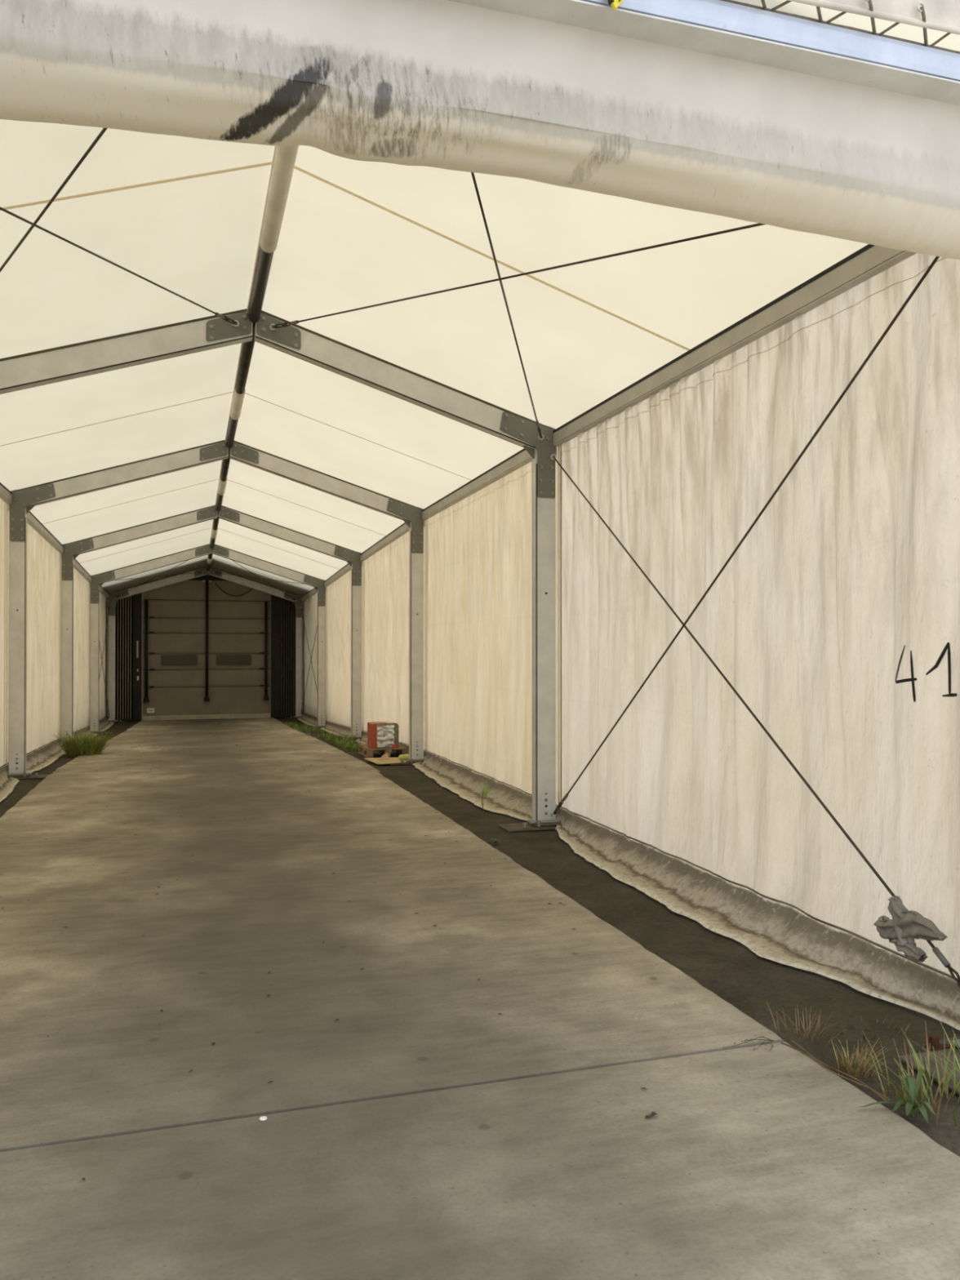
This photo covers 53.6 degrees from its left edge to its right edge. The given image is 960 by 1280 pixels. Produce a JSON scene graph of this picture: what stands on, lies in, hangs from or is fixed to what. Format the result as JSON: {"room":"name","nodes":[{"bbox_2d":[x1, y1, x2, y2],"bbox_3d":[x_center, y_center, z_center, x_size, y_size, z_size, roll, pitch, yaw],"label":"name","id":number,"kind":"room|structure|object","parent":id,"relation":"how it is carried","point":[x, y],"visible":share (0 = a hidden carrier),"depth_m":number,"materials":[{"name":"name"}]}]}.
{"room":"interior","nodes":[
{"label":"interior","id":0,"kind":"room"},
{"bbox_2d":[0,497,19,801],"bbox_3d":[-4.992,-0.075,9.359,0.436,3.509,5.034,0,0,-17],"label":"wall","id":1,"kind":"structure","parent":0,"point":[7,785],"depth_m":11.59,"materials":[{"name":"fabric"}]},
{"bbox_2d":[4,502,114,773],"bbox_3d":[-7.934,0.230,18.910,0.373,3.951,15.022,0,0,-17],"label":"wall","id":2,"kind":"structure","parent":0,"point":[43,703],"depth_m":15.40,"materials":[{"name":"fabric"}]},
{"bbox_2d":[73,559,91,582],"bbox_3d":[-8.020,-1.459,18.974,0.058,0.322,4.876,0,0,-17],"label":"beam","id":3,"kind":"structure","parent":2,"relation":"on","point":[77,565],"depth_m":19.52,"materials":[{"name":"metal"}]},
{"bbox_2d":[102,611,107,719],"bbox_3d":[-10.350,0.367,26.218,0.090,3.850,0.800,0,0,-17],"label":"wall","id":4,"kind":"structure","parent":0,"point":[106,611],"depth_m":26.26,"materials":[{"name":"beige fabric"}]},
{"bbox_2d":[96,543,314,595],"bbox_3d":[-6.967,-1.752,24.518,5.400,0.969,5.045,0,0,-17],"label":"ceiling","id":5,"kind":"structure","parent":0,"point":[219,562],"depth_m":25.34,"materials":[{"name":"fabric"}]},
{"bbox_2d":[98,595,312,720],"bbox_3d":[-7.925,-2.450,27.656,24.000,9.600,0.500,0,0,-17],"label":"wall","id":6,"kind":"structure","parent":0,"point":[132,596],"depth_m":26.80,"materials":[{"name":"grey metal"}]},
{"bbox_2d":[75,505,347,580],"bbox_3d":[-5.508,-1.941,19.744,5.400,1.033,5.060,0,0,-17],"label":"ceiling","id":7,"kind":"structure","parent":0,"point":[231,535],"depth_m":20.20,"materials":[{"name":"fabric"}]},
{"bbox_2d":[30,458,404,552],"bbox_3d":[-4.046,-2.140,14.960,5.400,0.991,5.067,0,0,-17],"label":"ceiling","id":8,"kind":"structure","parent":0,"point":[251,491],"depth_m":15.13,"materials":[{"name":"fabric"}]},
{"bbox_2d":[302,601,308,715],"bbox_3d":[-5.119,0.376,27.816,0.090,3.850,0.800,0,0,-17],"label":"wall","id":9,"kind":"structure","parent":0,"point":[303,602],"depth_m":27.88,"materials":[{"name":"fabric"}]},
{"bbox_2d":[297,560,364,737],"bbox_3d":[-3.770,0.328,22.800,0.374,3.800,10.015,0,0,-17],"label":"wall","id":10,"kind":"structure","parent":0,"point":[338,593],"depth_m":21.84,"materials":[{"name":"beige fabric"}]},
{"bbox_2d":[324,563,351,586],"bbox_3d":[-2.997,-1.450,20.508,0.058,0.322,4.876,0,0,-17],"label":"beam","id":11,"kind":"structure","parent":10,"relation":"on","point":[347,567],"depth_m":20.82,"materials":[{"name":"metal"}]},
{"bbox_2d":[355,519,427,756],"bbox_3d":[-1.559,0.051,15.638,0.350,3.632,5.038,0,0,-17],"label":"wall","id":12,"kind":"structure","parent":0,"point":[386,572],"depth_m":15.84,"materials":[{"name":"beige fabric"}]},
{"bbox_2d":[0,119,867,508],"bbox_3d":[-1.847,-2.273,7.760,5.400,0.870,10.111,0,0,-17],"label":"ceiling","id":13,"kind":"structure","parent":0,"point":[184,215],"depth_m":6.29,"materials":[{"name":"fabric"}]},
{"bbox_2d":[0,717,959,1279],"bbox_3d":[-1.796,1.935,6.968,4.050,0.617,42.400,0,0,-17],"label":"floor","id":14,"kind":"structure","parent":0,"point":[588,996],"depth_m":3.52,"materials":[{"name":"concrete"}]},
{"bbox_2d":[258,1115,266,1120],"bbox_3d":[-0.726,1.599,3.179,0.027,0.006,0.025,0,0,-17],"label":"paper scrap","id":15,"kind":"object","parent":14,"relation":"on","point":[263,1117],"visible":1,"depth_m":3.17,"materials":[{"name":"white paper"}]},
{"bbox_2d":[2,722,648,1180],"bbox_3d":[-3.905,1.898,14.368,3.554,0.473,23.756,0,0,-17],"label":"leaf litter","id":16,"kind":"object","parent":14,"relation":"on","point":[213,1043],"visible":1,"depth_m":6.32,"materials":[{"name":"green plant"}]},
{"bbox_2d":[644,1111,657,1118],"bbox_3d":[0.575,1.595,3.190,0.052,0.011,0.024,0,0,-17],"label":"dead leaf","id":17,"kind":"object","parent":14,"relation":"on","point":[652,1113],"visible":1,"depth_m":3.19,"materials":[{"name":"brown plant"}]},
{"bbox_2d":[723,1035,773,1050],"bbox_3d":[1.064,1.595,3.765,0.219,0.019,0.106,0,0,3],"label":"weed","id":18,"kind":"object","parent":14,"relation":"on","point":[769,1040],"visible":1,"depth_m":3.77,"materials":[{"name":"brown plant"}]},
{"bbox_2d":[781,1040,890,1101],"bbox_3d":[1.323,1.604,3.553,0.052,0.009,0.526,0,0,-23],"label":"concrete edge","id":19,"kind":"object","parent":14,"relation":"on","point":[864,1085],"visible":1,"depth_m":3.52,"materials":[{"name":"grey concrete"}]},
{"bbox_2d":[0,717,959,1156],"bbox_3d":[-6.245,1.993,22.130,80.000,0.512,74.000,0,0,-17],"label":"ground","id":20,"kind":"structure","parent":0,"point":[722,965],"depth_m":4.79,"materials":[{"name":"soil"}]},
{"bbox_2d":[48,727,119,757],"bbox_3d":[-6.253,1.606,14.995,1.042,0.447,1.265,0,0,-40],"label":"grass tuft","id":21,"kind":"object","parent":20,"relation":"on","point":[88,746],"visible":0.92,"depth_m":14.78,"materials":[{"name":"green plant"}]},
{"bbox_2d":[115,595,133,721],"bbox_3d":[-9.855,0.465,26.359,0.440,3.549,0.220,0,0,-17],"label":"dock bellows","id":22,"kind":"object","parent":20,"relation":"on","point":[124,606],"visible":0.87,"depth_m":26.32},
{"bbox_2d":[107,566,302,722],"bbox_3d":[-7.679,0.086,26.838,5.340,4.349,0.330,0,0,-17],"label":"frame","id":23,"kind":"object","parent":20,"relation":"on","point":[166,581],"visible":0.94,"depth_m":26.77,"materials":[{"name":"metal"}]},
{"bbox_2d":[133,570,280,721],"bbox_3d":[-7.725,0.103,27.022,4.020,4.320,0.280,0,0,-17],"label":"door","id":24,"kind":"structure","parent":23,"relation":"attached to","point":[201,651],"depth_m":27.01,"materials":[{"name":"metal"}]},
{"bbox_2d":[205,548,212,570],"bbox_3d":[-6.955,-2.091,24.471,0.118,0.220,4.964,0,0,-17],"label":"ridge beam","id":25,"kind":"structure","parent":23,"relation":"attached to","point":[210,556],"depth_m":24.64,"materials":[{"name":"grey metal"}]},
{"bbox_2d":[214,582,252,596],"bbox_3d":[-7.006,-1.429,27.073,1.041,0.384,0.067,0,0,-17],"label":"hanging cable","id":26,"kind":"object","parent":23,"relation":"hanging from","point":[215,583],"visible":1,"depth_m":27.03,"materials":[{"name":"black rubber"}]},
{"bbox_2d":[89,543,326,733],"bbox_3d":[-6.223,-0.071,22.071,5.340,4.349,0.330,0,0,-17],"label":"frame","id":27,"kind":"object","parent":20,"relation":"on","point":[97,580],"visible":0.92,"depth_m":21.97,"materials":[{"name":"metal"}]},
{"bbox_2d":[99,586,109,599],"bbox_3d":[-9.479,-1.271,23.747,0.058,0.260,4.861,0,0,-17],"label":"beam","id":28,"kind":"structure","parent":27,"relation":"attached to","point":[102,590],"depth_m":24.64,"materials":[{"name":"metal"}]},
{"bbox_2d":[99,644,110,719],"bbox_3d":[-9.441,0.512,23.738,0.052,3.264,4.799,0,0,-17],"label":"cable","id":29,"kind":"object","parent":27,"relation":"attached to","point":[100,644],"visible":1,"depth_m":24.58,"materials":[{"name":"metal"}]},
{"bbox_2d":[99,604,111,675],"bbox_3d":[-9.439,0.512,23.732,0.052,3.008,4.798,0,0,-17],"label":"cable","id":30,"kind":"object","parent":27,"relation":"attached to","point":[109,604],"visible":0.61,"depth_m":24.57,"materials":[{"name":"metal"}]},
{"bbox_2d":[114,560,188,598],"bbox_3d":[-8.209,-1.612,24.128,0.043,0.926,5.332,0,0,-43],"label":"cable","id":31,"kind":"object","parent":27,"relation":"attached to","point":[188,560],"visible":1,"depth_m":24.63,"materials":[{"name":"metal"}]},
{"bbox_2d":[115,571,203,580],"bbox_3d":[-8.206,-1.613,24.128,0.053,0.672,5.311,0,0,9],"label":"cable","id":32,"kind":"object","parent":27,"relation":"attached to","point":[201,571],"visible":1,"depth_m":24.30,"materials":[{"name":"metal"}]},
{"bbox_2d":[209,511,219,548],"bbox_3d":[-5.497,-2.280,19.697,0.118,0.284,4.980,0,0,-17],"label":"ridge beam","id":33,"kind":"structure","parent":27,"relation":"attached to","point":[215,524],"depth_m":19.70,"materials":[{"name":"grey metal"}]},
{"bbox_2d":[213,571,304,584],"bbox_3d":[-5.723,-1.609,24.887,0.043,0.672,5.332,0,0,-43],"label":"cable","id":34,"kind":"object","parent":27,"relation":"attached to","point":[213,571],"visible":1,"depth_m":25.12,"materials":[{"name":"metal"}]},
{"bbox_2d":[231,560,297,600],"bbox_3d":[-5.720,-1.608,24.888,0.053,0.926,5.311,0,0,9],"label":"cable","id":35,"kind":"object","parent":27,"relation":"attached to","point":[232,560],"visible":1,"depth_m":25.32,"materials":[{"name":"metal"}]},
{"bbox_2d":[300,625,317,715],"bbox_3d":[-4.487,0.521,25.252,0.052,3.264,4.799,0,0,-17],"label":"cable","id":36,"kind":"object","parent":27,"relation":"attached to","point":[317,625],"visible":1,"depth_m":25.70,"materials":[{"name":"metal"}]},
{"bbox_2d":[300,606,317,692],"bbox_3d":[-4.485,0.521,25.245,0.052,3.008,4.798,0,0,-17],"label":"cable","id":37,"kind":"object","parent":27,"relation":"attached to","point":[300,606],"visible":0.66,"depth_m":25.67,"materials":[{"name":"metal"}]},
{"bbox_2d":[301,588,317,601],"bbox_3d":[-4.456,-1.262,25.282,0.058,0.260,4.861,0,0,-17],"label":"beam","id":38,"kind":"structure","parent":27,"relation":"attached to","point":[313,591],"depth_m":25.80,"materials":[{"name":"metal"}]},
{"bbox_2d":[60,505,362,746],"bbox_3d":[-4.762,-0.291,17.290,5.340,4.349,0.330,0,0,-17],"label":"frame","id":39,"kind":"object","parent":20,"relation":"on","point":[72,550],"visible":0.87,"depth_m":17.23,"materials":[{"name":"metal"}]},
{"bbox_2d":[214,448,230,511],"bbox_3d":[-4.035,-2.479,14.913,0.118,0.242,4.986,0,0,-17],"label":"ridge beam","id":40,"kind":"structure","parent":39,"relation":"attached to","point":[225,463],"depth_m":14.73,"materials":[{"name":"grey metal"}]},
{"bbox_2d":[7,440,424,779],"bbox_3d":[-3.299,-0.470,12.503,5.340,4.349,0.330,0,0,-17],"label":"frame","id":41,"kind":"object","parent":20,"relation":"on","point":[24,500],"visible":0.98,"depth_m":12.34,"materials":[{"name":"metal"}]},
{"bbox_2d":[26,511,63,553],"bbox_3d":[-6.558,-1.659,14.190,0.058,0.281,4.883,0,0,-17],"label":"beam","id":42,"kind":"structure","parent":41,"relation":"attached to","point":[32,520],"depth_m":14.38,"materials":[{"name":"metal"}]},
{"bbox_2d":[224,322,255,448],"bbox_3d":[-2.573,-2.596,10.128,0.118,0.119,4.977,0,0,-17],"label":"ridge beam","id":43,"kind":"structure","parent":41,"relation":"attached to","point":[246,348],"depth_m":9.72,"materials":[{"name":"grey metal"}]},
{"bbox_2d":[360,522,408,561],"bbox_3d":[-1.535,-1.650,15.724,0.058,0.281,4.883,0,0,-17],"label":"beam","id":44,"kind":"structure","parent":41,"relation":"attached to","point":[403,528],"depth_m":15.78,"materials":[{"name":"metal"}]},
{"bbox_2d":[0,308,560,831],"bbox_3d":[-1.838,-0.526,7.721,5.340,4.349,0.330,0,0,-17],"label":"frame","id":45,"kind":"object","parent":20,"relation":"on","point":[62,363],"visible":0.92,"depth_m":8.14,"materials":[{"name":"metal"}]},
{"bbox_2d":[0,482,12,503],"bbox_3d":[-5.096,-1.778,9.405,0.058,0.162,4.877,0,0,-17],"label":"beam","id":46,"kind":"structure","parent":45,"relation":"attached to","point":[5,494],"depth_m":11.38,"materials":[{"name":"metal"}]},
{"bbox_2d":[246,145,298,322],"bbox_3d":[-1.112,-2.639,5.346,0.118,0.110,4.976,0,0,-17],"label":"ridge beam","id":47,"kind":"structure","parent":45,"relation":"attached to","point":[284,157],"depth_m":5.90,"materials":[{"name":"grey metal"}]},
{"bbox_2d":[422,448,532,519],"bbox_3d":[-0.073,-1.769,10.939,0.058,0.162,4.877,0,0,-17],"label":"beam","id":48,"kind":"structure","parent":45,"relation":"attached to","point":[520,459],"depth_m":10.60,"materials":[{"name":"metal"}]},
{"bbox_2d":[280,598,295,717],"bbox_3d":[-5.609,0.473,27.656,0.440,3.549,0.220,0,0,-17],"label":"dock bellows","id":49,"kind":"object","parent":20,"relation":"on","point":[286,606],"visible":0.88,"depth_m":27.62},
{"bbox_2d":[280,721,339,737],"bbox_3d":[-3.903,2.014,21.579,0.650,0.319,6.897,0,0,-17],"label":"grass patch","id":50,"kind":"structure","parent":20,"relation":"on","point":[300,729],"depth_m":21.53,"materials":[{"name":"green plant"}]},
{"bbox_2d":[324,733,361,751],"bbox_3d":[-2.374,1.797,16.844,0.694,0.216,2.996,0,0,-12],"label":"grass patch","id":51,"kind":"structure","parent":20,"relation":"on","point":[345,743],"depth_m":16.65,"materials":[{"name":"green plant"}]},
{"bbox_2d":[358,743,407,758],"bbox_3d":[-1.487,1.682,14.499,0.600,0.138,0.820,0,0,-17],"label":"pallet","id":52,"kind":"object","parent":20,"relation":"on","point":[367,752],"visible":0.74,"depth_m":14.22,"materials":[{"name":"brown wood"}]},
{"bbox_2d":[367,721,399,748],"bbox_3d":[-1.459,1.425,14.306,0.411,0.372,0.377,0,0,-17],"label":"box","id":53,"kind":"object","parent":52,"relation":"on","point":[380,735],"visible":1,"depth_m":14.15,"materials":[{"name":"red cardboard"}]},
{"bbox_2d":[364,753,408,764],"bbox_3d":[-1.216,1.644,13.306,0.700,0.113,0.700,0,0,-17],"label":"cardboard sheet","id":54,"kind":"object","parent":20,"relation":"on","point":[384,759],"visible":0.82,"depth_m":13.31,"materials":[{"name":"brown cardboard"}]},
{"bbox_2d":[398,754,408,759],"bbox_3d":[-1.060,1.645,13.376,0.170,0.072,0.119,0,0,-17],"label":"sponge","id":55,"kind":"object","parent":54,"relation":"on","point":[402,756],"visible":0.91,"depth_m":13.34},
{"bbox_2d":[481,782,488,831],"bbox_3d":[0.042,1.439,8.122,0.077,0.428,0.024,0,0,-37],"label":"sprout","id":56,"kind":"object","parent":20,"relation":"on","point":[485,790],"visible":1,"depth_m":8.12,"materials":[{"name":"green plant"}]},
{"bbox_2d":[487,838,506,843],"bbox_3d":[0.114,1.632,7.709,0.152,0.034,0.165,0,0,27],"label":"leafy weed","id":57,"kind":"object","parent":20,"relation":"on","point":[494,840],"visible":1,"depth_m":7.73,"materials":[{"name":"green plant"}]},
{"bbox_2d":[766,1001,845,1048],"bbox_3d":[1.334,1.585,3.897,0.308,0.106,0.301,0,0,12],"label":"dry grass tuft","id":58,"kind":"object","parent":20,"relation":"on","point":[819,1025],"visible":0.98,"depth_m":3.94,"materials":[{"name":"brown plant"}]},
{"bbox_2d":[825,1038,891,1081],"bbox_3d":[1.423,1.573,3.572,0.261,0.127,0.235,0,0,-44],"label":"dry grass tuft","id":59,"kind":"object","parent":20,"relation":"on","point":[860,1060],"visible":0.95,"depth_m":3.59,"materials":[{"name":"green plant"}]},
{"bbox_2d":[840,1016,910,1048],"bbox_3d":[1.641,1.620,3.951,0.251,0.038,0.298,0,0,30],"label":"grass tuft","id":60,"kind":"object","parent":20,"relation":"on","point":[874,1036],"visible":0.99,"depth_m":3.97,"materials":[{"name":"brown plant"}]},
{"bbox_2d":[857,1067,935,1123],"bbox_3d":[1.439,1.542,3.272,0.241,0.120,0.218,0,0,30],"label":"leafy weed","id":61,"kind":"object","parent":20,"relation":"on","point":[910,1081],"visible":0.98,"depth_m":3.25,"materials":[{"name":"green plant"}]},
{"bbox_2d":[858,1021,959,1126],"bbox_3d":[1.586,1.530,3.318,0.555,0.210,0.526,0,0,-17],"label":"grass tuft","id":62,"kind":"object","parent":20,"relation":"on","point":[944,1087],"visible":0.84,"depth_m":3.40,"materials":[{"name":"green plant"}]},
{"bbox_2d":[897,1039,959,1094],"bbox_3d":[-0.377,-0.555,2.939,5.340,4.349,0.330,0,0,-17],"label":"frame","id":63,"kind":"object","parent":20,"relation":"on","point":[932,1061],"visible":0.08,"depth_m":3.64,"materials":[{"name":"metal"}]},
{"bbox_2d":[0,128,107,271],"bbox_3d":[-2.335,-2.151,4.955,0.043,0.739,5.461,0,0,-43],"label":"cable","id":64,"kind":"object","parent":63,"relation":"attached to","point":[104,130],"visible":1,"depth_m":4.69,"materials":[{"name":"metal"}]},
{"bbox_2d":[0,206,239,326],"bbox_3d":[-2.356,-2.182,4.965,0.053,0.799,5.396,0,0,9],"label":"cable","id":65,"kind":"object","parent":63,"relation":"attached to","point":[226,318],"visible":1,"depth_m":5.86,"materials":[{"name":"metal"}]},
{"bbox_2d":[471,172,544,440],"bbox_3d":[0.126,-2.146,5.707,0.053,0.739,5.441,0,0,9],"label":"cable","id":66,"kind":"object","parent":63,"relation":"attached to","point":[540,435],"visible":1,"depth_m":5.84,"materials":[{"name":"metal"}]},
{"bbox_2d":[269,222,764,330],"bbox_3d":[0.137,-2.177,5.726,0.043,0.799,5.417,0,0,-43],"label":"cable","id":67,"kind":"object","parent":63,"relation":"attached to","point":[283,324],"visible":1,"depth_m":5.51,"materials":[{"name":"metal"}]},
{"bbox_2d":[552,244,915,446],"bbox_3d":[1.388,-1.811,6.157,0.058,0.135,4.876,0,0,-17],"label":"beam","id":68,"kind":"structure","parent":63,"relation":"attached to","point":[870,260],"depth_m":5.49,"materials":[{"name":"metal"}]},
{"bbox_2d":[551,256,939,817],"bbox_3d":[1.364,-0.169,6.120,0.052,3.450,4.860,0,0,-17],"label":"cable","id":69,"kind":"object","parent":63,"relation":"attached to","point":[936,258],"visible":1,"depth_m":5.27,"materials":[{"name":"metal"}]},
{"bbox_2d":[551,453,959,987],"bbox_3d":[1.365,-0.027,6.115,0.052,3.276,4.864,0,0,-17],"label":"cable","id":70,"kind":"object","parent":63,"relation":"attached to","point":[936,951],"visible":1,"depth_m":5.18,"materials":[{"name":"metal"}]},
{"bbox_2d":[873,895,947,962],"bbox_3d":[1.909,1.288,4.227,0.073,0.254,0.406,0,0,-17],"label":"rag","id":71,"kind":"object","parent":70,"relation":"attached to","point":[905,926],"visible":1,"depth_m":4.22,"materials":[{"name":"grey fabric"}]},
{"bbox_2d":[910,1019,959,1093],"bbox_3d":[1.832,1.521,3.317,0.551,0.228,0.526,0,0,-17],"label":"grass tuft","id":72,"kind":"object","parent":20,"relation":"on","point":[939,1020],"visible":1,"depth_m":3.44,"materials":[{"name":"green plant"}]},
{"bbox_2d":[921,1035,959,1052],"bbox_3d":[1.922,1.608,3.803,0.330,0.058,0.190,0,0,-17],"label":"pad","id":73,"kind":"object","parent":20,"relation":"on","point":[934,1042],"visible":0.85,"depth_m":3.77,"materials":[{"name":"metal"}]},
{"bbox_2d":[314,715,956,977],"bbox_3d":[13.758,2.156,28.240,38.170,0.795,74.000,0,0,-17],"label":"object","id":74,"kind":"structure","parent":0,"point":[680,858],"depth_m":6.53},
{"bbox_2d":[412,253,959,1030],"bbox_3d":[0.537,-0.080,8.496,0.495,3.509,9.911,0,0,-17],"label":"wall","id":75,"kind":"structure","parent":0,"point":[835,620],"depth_m":5.50,"materials":[{"name":"fabric"}]},
{"bbox_2d":[448,0,959,105],"bbox_3d":[-0.203,-1.871,2.718,5.600,0.104,0.304,0,0,-17],"label":"sky","id":76,"kind":"structure","parent":0,"point":[719,28],"depth_m":2.92,"materials":[{"name":"blue"}]},
{"bbox_2d":[0,0,959,259],"bbox_3d":[-0.314,-1.607,2.774,5.260,0.465,0.292,0,0,-17],"label":"tarpaulin","id":77,"kind":"object","parent":76,"relation":"hanging from","point":[444,84],"visible":0.99,"depth_m":2.77,"materials":[{"name":"fabric"}]},
{"bbox_2d":[608,0,623,10],"bbox_3d":[0.388,-1.859,2.712,0.064,0.122,0.016,0,0,-17],"label":"marker","id":78,"kind":"object","parent":76,"relation":"attached to","point":[615,4],"visible":1,"depth_m":2.71,"materials":[{"name":"yellow plastic"}]},
{"bbox_2d":[720,0,959,53],"bbox_3d":[0.828,-2.123,2.854,3.450,0.412,0.120,0,0,-17],"label":"truss","id":79,"kind":"object","parent":76,"relation":"attached to","point":[944,15],"visible":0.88,"depth_m":2.99,"materials":[{"name":"metal"}]},
{"bbox_2d":[733,0,959,51],"bbox_3d":[-0.146,-2.503,2.964,5.950,1.290,0.006,0,0,-17],"label":"wall","id":80,"kind":"structure","parent":0,"point":[952,42],"depth_m":3.43,"materials":[{"name":"white fabric"}]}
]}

